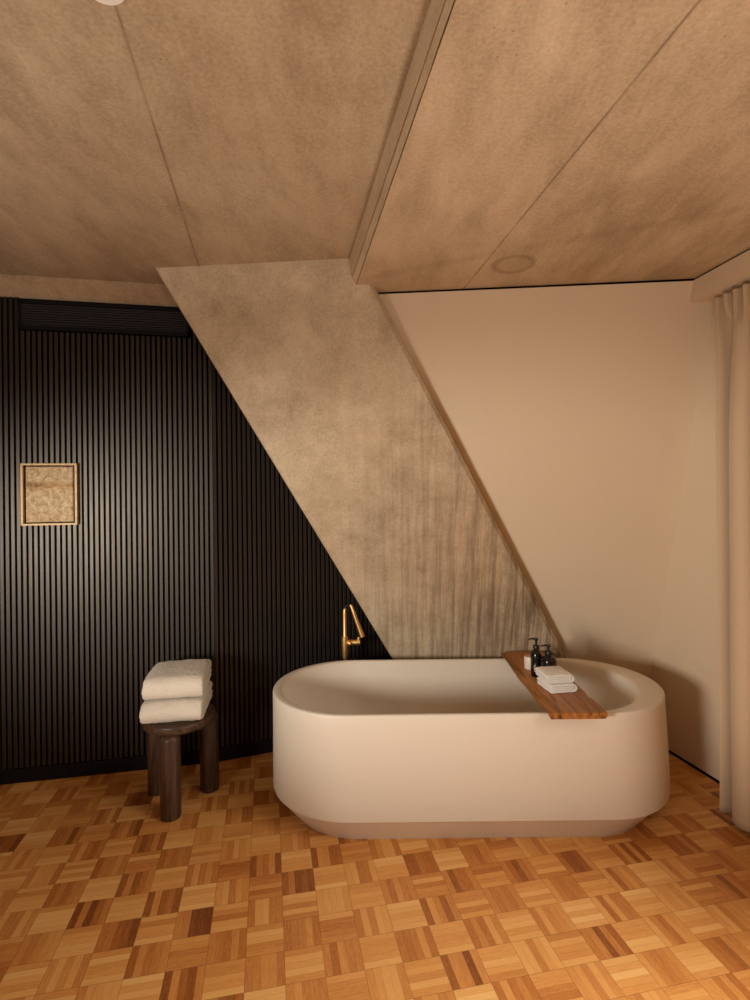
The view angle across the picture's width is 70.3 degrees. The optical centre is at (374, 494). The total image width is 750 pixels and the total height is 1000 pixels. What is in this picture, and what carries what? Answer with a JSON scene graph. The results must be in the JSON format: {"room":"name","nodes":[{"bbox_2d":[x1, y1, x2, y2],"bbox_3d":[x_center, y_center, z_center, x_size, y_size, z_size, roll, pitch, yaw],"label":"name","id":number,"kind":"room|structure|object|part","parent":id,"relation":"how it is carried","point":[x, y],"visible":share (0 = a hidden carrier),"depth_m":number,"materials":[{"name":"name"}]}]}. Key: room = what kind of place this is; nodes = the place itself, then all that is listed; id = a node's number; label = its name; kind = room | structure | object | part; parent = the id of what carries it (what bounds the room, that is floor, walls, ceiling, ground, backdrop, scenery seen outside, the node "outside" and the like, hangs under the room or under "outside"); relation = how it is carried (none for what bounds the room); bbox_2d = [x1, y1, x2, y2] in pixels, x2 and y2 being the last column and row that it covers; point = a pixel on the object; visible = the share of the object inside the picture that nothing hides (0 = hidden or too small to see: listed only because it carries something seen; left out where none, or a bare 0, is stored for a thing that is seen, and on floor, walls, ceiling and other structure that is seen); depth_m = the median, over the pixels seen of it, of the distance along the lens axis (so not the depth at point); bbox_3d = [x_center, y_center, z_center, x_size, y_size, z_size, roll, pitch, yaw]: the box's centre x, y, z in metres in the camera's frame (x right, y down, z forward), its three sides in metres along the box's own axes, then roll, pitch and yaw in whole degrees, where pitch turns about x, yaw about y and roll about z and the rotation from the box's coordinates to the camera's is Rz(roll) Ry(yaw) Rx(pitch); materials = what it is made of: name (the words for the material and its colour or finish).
{"room":"bathroom","nodes":[
{"label":"bathroom","id":0,"kind":"room"},
{"bbox_2d":[0,296,215,769],"bbox_3d":[-2.337,0.236,2.659,2.950,2.487,0.063,-1,0,-11],"label":"wall","id":1,"kind":"structure","parent":0,"point":[88,609],"depth_m":2.81,"materials":[{"name":"black wood"}]},
{"bbox_2d":[20,463,78,525],"bbox_3d":[-1.677,-0.002,2.746,0.263,0.318,0.026,-1,0,-11],"label":"framed artwork","id":2,"kind":"object","parent":1,"relation":"attached to","point":[49,492],"visible":1,"depth_m":2.74,"materials":[{"name":"gold"}]},
{"bbox_2d":[0,274,177,306],"bbox_3d":[-2.279,-1.059,2.603,3.070,0.102,0.095,-1,0,-11],"label":"trim","id":3,"kind":"structure","parent":1,"relation":"attached to","point":[20,286],"depth_m":2.76,"materials":[{"name":"concrete"}]},
{"bbox_2d":[17,299,188,336],"bbox_3d":[-1.421,-0.929,2.813,0.835,0.150,0.021,-1,0,-11],"label":"air vent","id":4,"kind":"object","parent":1,"relation":"in","point":[38,315],"visible":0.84,"depth_m":2.81,"materials":[{"name":"black metal"}]},
{"bbox_2d":[0,738,272,784],"bbox_3d":[-1.598,1.436,2.821,4.436,0.072,0.189,-1,0,-15],"label":"baseboard","id":5,"kind":"structure","parent":1,"relation":"attached to","point":[135,763],"depth_m":2.81,"materials":[{"name":"black"}]},
{"bbox_2d":[0,0,430,283],"bbox_3d":[-1.382,-1.200,0.000,4.663,0.200,6.400,-1,0,0],"label":"ceiling","id":6,"kind":"structure","parent":0,"point":[138,137],"depth_m":1.60,"materials":[{"name":"concrete"}]},
{"bbox_2d":[96,0,123,5],"bbox_3d":[-0.589,-1.103,1.151,0.094,0.010,0.094,-1,0,0],"label":"recessed light","id":7,"kind":"object","parent":6,"relation":"in","point":[106,2],"visible":1,"depth_m":1.19,"materials":[{"name":"white"}]},
{"bbox_2d":[212,363,392,746],"bbox_3d":[-0.197,0.157,3.216,1.500,2.600,0.063,-1,0,-21],"label":"wall","id":8,"kind":"structure","parent":0,"point":[280,598],"depth_m":3.01,"materials":[{"name":"black wood"}]},
{"bbox_2d":[0,752,749,999],"bbox_3d":[0.244,1.492,1.073,9.600,0.080,9.000,-1,0,-11],"label":"floor","id":9,"kind":"structure","parent":0,"point":[234,897],"depth_m":1.89,"materials":[{"name":"wood parquet"}]},
{"bbox_2d":[142,703,218,821],"bbox_3d":[-0.945,1.255,2.548,0.350,0.420,0.346,-1,0,0],"label":"stool","id":10,"kind":"object","parent":9,"relation":"on","point":[163,739],"visible":0.67,"depth_m":2.44,"materials":[{"name":"brown wood"}]},
{"bbox_3d":[-1.074,1.278,2.627,0.091,0.376,0.091,-1,0,0],"label":"leg","id":11,"kind":"part","parent":10,"relation":"part of","materials":[{"name":"brown wood"}]},
{"bbox_3d":[-0.929,1.276,2.420,0.091,0.376,0.091,-1,0,0],"label":"leg","id":12,"kind":"part","parent":10,"relation":"part of","materials":[{"name":"brown wood"}]},
{"bbox_2d":[139,681,212,723],"bbox_3d":[-0.949,0.994,2.571,0.274,0.103,0.336,-1,0,-8],"label":"bath towel","id":13,"kind":"object","parent":10,"relation":"on","point":[183,708],"visible":0.64,"depth_m":2.42,"materials":[{"name":"white fabric"}]},
{"bbox_2d":[142,659,211,699],"bbox_3d":[-0.950,0.887,2.579,0.271,0.106,0.330,-1,0,-10],"label":"bath towel","id":14,"kind":"object","parent":13,"relation":"on","point":[189,677],"visible":1,"depth_m":2.45,"materials":[{"name":"white fabric"}]},
{"bbox_3d":[-0.939,1.066,2.555,0.332,0.043,0.332,-1,0,0],"label":"seat","id":15,"kind":"part","parent":10,"relation":"part of","materials":[{"name":"brown wood"}]},
{"bbox_3d":[-0.823,1.275,2.648,0.091,0.376,0.091,-1,0,0],"label":"leg","id":16,"kind":"part","parent":10,"relation":"part of","materials":[{"name":"brown wood"}]},
{"bbox_2d":[341,604,364,659],"bbox_3d":[-0.138,1.038,3.022,0.165,0.836,0.104,-1,0,0],"label":"tap","id":17,"kind":"object","parent":9,"relation":"on","point":[345,641],"visible":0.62,"depth_m":3.01,"materials":[{"name":"gold metal"}]},
{"bbox_3d":[-0.121,0.829,3.022,0.076,0.050,0.033,-1,0,0],"label":"spout","id":18,"kind":"part","parent":17,"relation":"part of","materials":[{"name":"gold metal"}]},
{"bbox_2d":[273,658,669,838],"bbox_3d":[0.439,1.175,2.556,1.845,0.549,0.754,-1,0,0],"label":"bathtub","id":19,"kind":"object","parent":9,"relation":"on","point":[397,748],"visible":0.95,"depth_m":2.19,"materials":[{"name":"beige ceramic"}]},
{"bbox_2d":[501,650,608,718],"bbox_3d":[0.814,0.885,2.554,0.251,0.024,0.852,-1,0,0],"label":"board","id":20,"kind":"object","parent":19,"relation":"on","point":[570,705],"visible":0.67,"depth_m":2.27,"materials":[{"name":"brown wood"}]},
{"bbox_2d":[524,652,530,669],"bbox_3d":[0.780,0.835,2.677,0.062,0.076,0.062,-1,0,0],"label":"lidded jar","id":21,"kind":"object","parent":20,"relation":"on","point":[527,655],"visible":0.69,"depth_m":2.66,"materials":[{"name":"beige ceramic"}]},
{"bbox_3d":[0.780,0.803,2.677,0.062,0.012,0.062,-1,0,0],"label":"lid","id":22,"kind":"part","parent":21,"relation":"part of","materials":[{"name":"brown wood"}]},
{"bbox_2d":[528,638,541,677],"bbox_3d":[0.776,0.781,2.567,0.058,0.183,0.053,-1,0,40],"label":"pump bottle","id":23,"kind":"object","parent":20,"relation":"on","point":[536,654],"visible":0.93,"depth_m":2.55,"materials":[{"name":"black glass"}]},
{"bbox_2d":[540,644,556,666],"bbox_3d":[0.818,0.790,2.514,0.076,0.166,0.073,-1,0,-6],"label":"pump bottle","id":24,"kind":"object","parent":20,"relation":"on","point":[547,659],"visible":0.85,"depth_m":2.50,"materials":[{"name":"black glass"}]},
{"bbox_2d":[537,677,576,693],"bbox_3d":[0.821,0.852,2.405,0.133,0.041,0.132,-1,0,-9],"label":"folded hand towel","id":25,"kind":"object","parent":20,"relation":"on","point":[554,688],"visible":0.55,"depth_m":2.35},
{"bbox_2d":[535,666,574,683],"bbox_3d":[0.812,0.811,2.410,0.133,0.041,0.131,-1,0,-6],"label":"folded hand towel","id":26,"kind":"object","parent":25,"relation":"on","point":[549,674],"visible":1,"depth_m":2.36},
{"bbox_2d":[379,281,713,677],"bbox_3d":[0.786,0.213,2.890,1.796,2.465,0.812,-1,0,0],"label":"wall","id":27,"kind":"structure","parent":0,"point":[570,410],"depth_m":2.73,"materials":[{"name":"beige paint"}]},
{"bbox_2d":[156,258,565,659],"bbox_3d":[0.162,0.084,3.087,2.692,2.778,0.897,-1,0,-23],"label":"beam","id":28,"kind":"structure","parent":27,"relation":"attached to","point":[314,359],"depth_m":2.76,"materials":[{"name":"concrete"}]},
{"bbox_2d":[378,278,695,293],"bbox_3d":[0.741,-1.005,2.582,1.708,0.046,0.031,-1,0,5],"label":"trim","id":29,"kind":"structure","parent":27,"relation":"attached to","point":[672,280],"depth_m":2.56,"materials":[{"name":"black"}]},
{"bbox_2d":[357,0,749,292],"bbox_3d":[1.191,-1.163,0.000,2.792,0.300,6.400,-1,0,0],"label":"ceiling","id":30,"kind":"structure","parent":0,"point":[548,142],"depth_m":1.56,"materials":[{"name":"concrete"}]},
{"bbox_2d":[650,302,719,780],"bbox_3d":[2.381,0.179,0.075,0.461,2.500,6.809,-1,0,-12],"label":"wall","id":31,"kind":"structure","parent":0,"point":[685,660],"depth_m":2.72,"materials":[{"name":"beige paint"}]},
{"bbox_2d":[669,750,719,783],"bbox_3d":[1.697,1.430,2.750,0.020,0.013,0.926,-1,0,-12],"label":"baseboard","id":32,"kind":"structure","parent":31,"relation":"attached to","point":[671,752],"depth_m":2.79,"materials":[{"name":"black"}]},
{"bbox_2d":[690,250,749,302],"bbox_3d":[1.982,-0.964,-0.124,0.238,0.096,5.533,-1,0,-8],"label":"trim","id":33,"kind":"structure","parent":31,"relation":"attached to","point":[732,274],"depth_m":2.34,"materials":[{"name":"beige paint"}]},
{"bbox_2d":[696,249,749,278],"bbox_3d":[1.974,-1.021,-0.124,0.198,0.022,5.528,-1,0,-8],"label":"trim","id":34,"kind":"structure","parent":31,"relation":"attached to","point":[748,249],"depth_m":2.34,"materials":[{"name":"black"}]},
{"bbox_2d":[715,282,749,832],"bbox_3d":[1.659,0.254,1.760,0.115,2.325,1.400,-1,0,-8],"label":"curtain","id":35,"kind":"object","parent":31,"relation":"hanging from","point":[732,308],"visible":1,"depth_m":2.28,"materials":[{"name":"fabric"}]},
{"bbox_3d":[-0.548,0.176,-3.260,6.300,2.569,0.120,-1,0,0],"label":"wall","id":36,"kind":"structure","parent":0,"visible":0},
{"bbox_2d":[350,0,453,284],"bbox_3d":[0.397,-1.071,-0.097,0.054,0.135,6.312,-1,0,-11],"label":"ceiling beam","id":37,"kind":"structure","parent":36,"relation":"attached to","point":[438,12],"depth_m":1.50,"materials":[{"name":"concrete"}]}
]}

